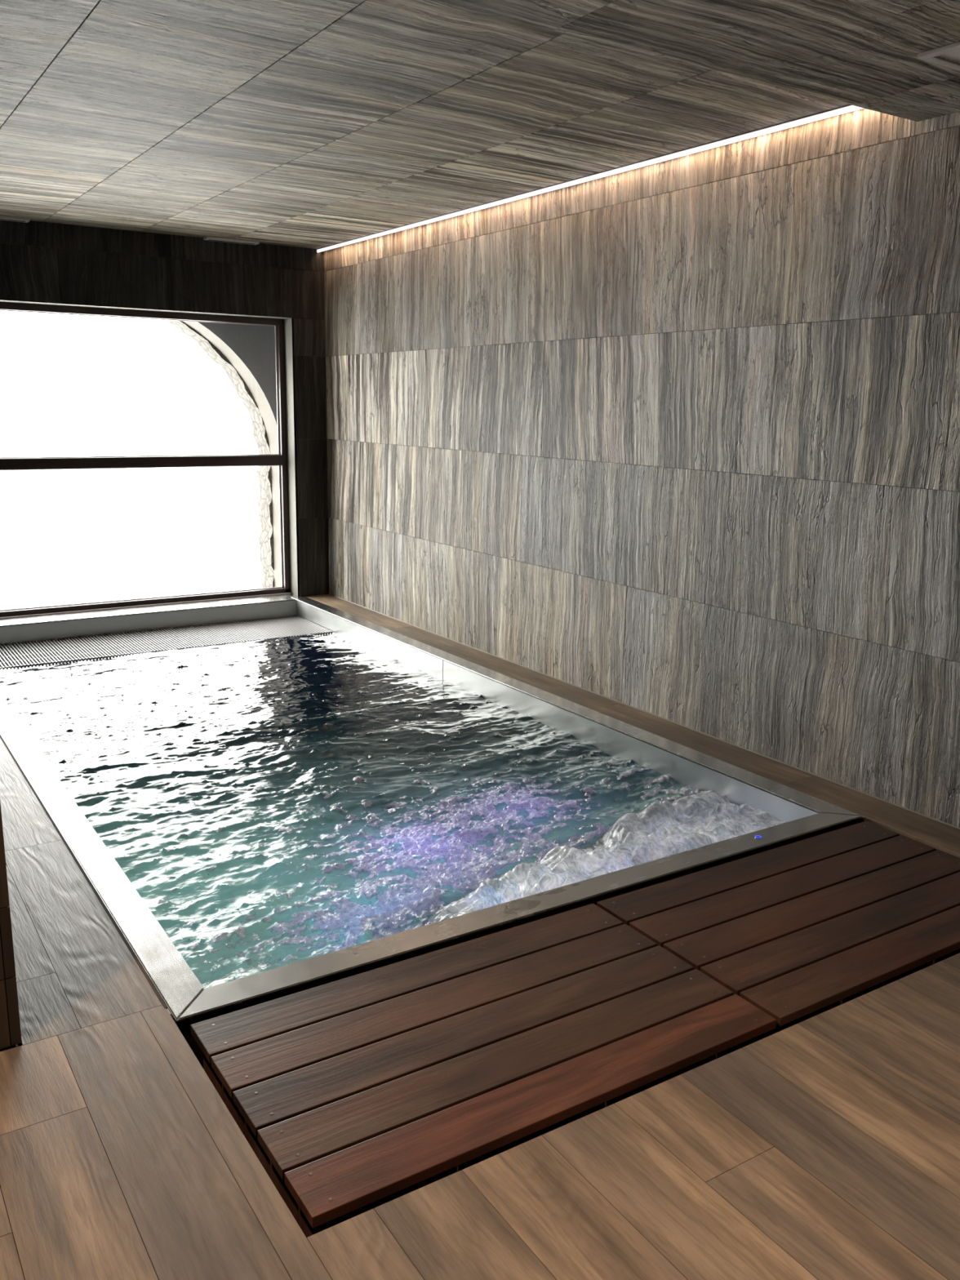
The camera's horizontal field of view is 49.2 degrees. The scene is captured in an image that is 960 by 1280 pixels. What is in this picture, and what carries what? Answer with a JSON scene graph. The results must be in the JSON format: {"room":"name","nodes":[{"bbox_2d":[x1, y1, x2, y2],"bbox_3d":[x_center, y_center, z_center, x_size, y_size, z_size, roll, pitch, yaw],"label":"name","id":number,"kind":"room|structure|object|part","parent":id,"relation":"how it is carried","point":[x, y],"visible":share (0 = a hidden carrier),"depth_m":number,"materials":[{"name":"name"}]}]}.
{"room":"indoor swimming pool","nodes":[
{"label":"indoor swimming pool","id":0,"kind":"room"},
{"bbox_2d":[0,801,22,1051],"bbox_3d":[-3.708,-0.742,3.650,2.837,2.770,5.373,-7,15,-32],"label":"wall","id":1,"kind":"structure","parent":0,"point":[10,1023],"depth_m":2.44,"materials":[{"name":"brown wood"}]},
{"bbox_2d":[0,220,328,596],"bbox_3d":[-2.696,-1.411,7.357,3.400,3.050,0.280,-7,15,-32],"label":"wall","id":2,"kind":"structure","parent":0,"point":[42,263],"depth_m":7.49,"materials":[{"name":"wood"}]},
{"bbox_2d":[0,302,297,622],"bbox_3d":[-2.584,-1.236,7.432,2.630,2.138,0.215,-7,15,-32],"label":"window","id":3,"kind":"structure","parent":2,"relation":"in","point":[280,459],"depth_m":7.70,"materials":[{"name":"black metal"}]},
{"bbox_3d":[-2.582,-0.204,7.633,2.630,0.036,0.146,-7,15,-32],"label":"sill","id":4,"kind":"part","parent":3,"relation":"part of","materials":[{"name":"metal"}]},
{"bbox_2d":[0,593,959,1279],"bbox_3d":[-1.016,1.080,2.627,6.112,0.304,10.250,-7,15,-32],"label":"floor","id":5,"kind":"structure","parent":0,"point":[825,1145],"depth_m":2.15,"materials":[{"name":"brown wood"}]},
{"bbox_2d":[190,903,776,1238],"bbox_3d":[0.016,1.047,2.628,1.259,0.202,0.736,-7,15,-32],"label":"panel","id":6,"kind":"object","parent":5,"relation":"on","point":[350,1094],"visible":1,"depth_m":2.50,"materials":[{"name":"brown wood"}]},
{"bbox_2d":[596,821,959,1038],"bbox_3d":[1.100,0.912,3.308,1.287,0.202,0.736,-7,15,-32],"label":"panel","id":7,"kind":"object","parent":5,"relation":"on","point":[797,930],"visible":0.84,"depth_m":3.17,"materials":[{"name":"brown wood"}]},
{"bbox_2d":[0,0,959,248],"bbox_3d":[-1.038,-1.666,2.060,6.250,0.310,10.500,-7,15,-32],"label":"ceiling","id":8,"kind":"structure","parent":0,"point":[313,124],"depth_m":3.81,"materials":[{"name":"wood"}]},
{"bbox_2d":[0,215,30,222],"bbox_3d":[-3.043,-2.659,6.606,0.380,0.016,0.080,-7,15,-32],"label":"air vent","id":9,"kind":"object","parent":8,"relation":"attached to","point":[2,217],"visible":1,"depth_m":6.64,"materials":[{"name":"metal"}]},
{"bbox_2d":[203,236,259,244],"bbox_3d":[-1.754,-2.819,7.414,0.380,0.016,0.080,-7,15,-32],"label":"air vent","id":10,"kind":"object","parent":8,"relation":"attached to","point":[208,238],"visible":1,"depth_m":7.39,"materials":[{"name":"metal"}]},
{"bbox_2d":[316,104,863,252],"bbox_3d":[0.141,-2.419,5.781,0.025,0.026,4.950,-7,15,-32],"label":"recessed light","id":11,"kind":"object","parent":8,"relation":"in","point":[848,108],"visible":0.95,"depth_m":4.92,"materials":[{"name":"metal"}]},
{"bbox_2d":[916,41,959,71],"bbox_3d":[1.543,-1.654,2.933,0.400,0.011,0.450,-7,15,-32],"label":"ceiling vent","id":12,"kind":"object","parent":8,"relation":"in","point":[948,55],"visible":1,"depth_m":3.00,"materials":[{"name":"grey metal"}]},
{"bbox_2d":[324,108,959,827],"bbox_3d":[1.589,-0.749,4.059,0.201,2.770,10.400,-7,15,-32],"label":"wall","id":13,"kind":"structure","parent":0,"point":[677,440],"depth_m":4.80,"materials":[{"name":"stone"}]},
{"label":"outside","id":14,"kind":"structure","parent":0,"visible":0},
{"bbox_2d":[0,434,262,609],"bbox_3d":[-22.999,-6.871,41.884,80.000,0.200,79.100,-7,15,-32],"label":"ground","id":15,"kind":"structure","parent":14,"point":[68,536],"depth_m":23.59,"materials":[{"name":"white"}]},
{"bbox_2d":[164,320,281,588],"bbox_3d":[-2.859,-1.419,7.803,5.166,4.665,0.530,-7,15,-32],"label":"stone arch","id":16,"kind":"object","parent":15,"relation":"on","point":[246,353],"visible":0.16,"depth_m":8.26,"materials":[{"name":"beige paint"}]},
{"bbox_3d":[-1.008,1.715,2.823,6.600,1.580,10.720,-7,15,-32],"label":"floor slab","id":17,"kind":"structure","parent":0,"visible":0},
{"bbox_2d":[0,595,862,1069],"bbox_3d":[-1.080,0.858,5.564,2.604,1.162,5.274,-7,15,-32],"label":"swimming pool","id":18,"kind":"object","parent":17,"relation":"in","point":[184,995],"depth_m":4.30,"materials":[{"name":"metal"}]},
{"bbox_3d":[-2.248,0.151,7.283,2.383,0.316,0.696,-7,15,-32],"label":"overflow grate","id":19,"kind":"part","parent":18,"relation":"part of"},
{"bbox_2d":[0,632,706,988],"bbox_3d":[-0.889,0.482,5.181,2.387,0.051,4.371,-7,15,-32],"label":"pool water","id":20,"kind":"object","parent":18,"relation":"in","point":[312,736],"visible":0.9,"depth_m":4.54,"materials":[{"name":"teal liquid"}]},
{"bbox_2d":[426,790,786,924],"bbox_3d":[0.368,0.776,3.803,1.784,0.151,0.642,-7,15,-32],"label":"foam","id":21,"kind":"object","parent":20,"relation":"on","point":[665,828],"visible":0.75,"depth_m":3.77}
]}

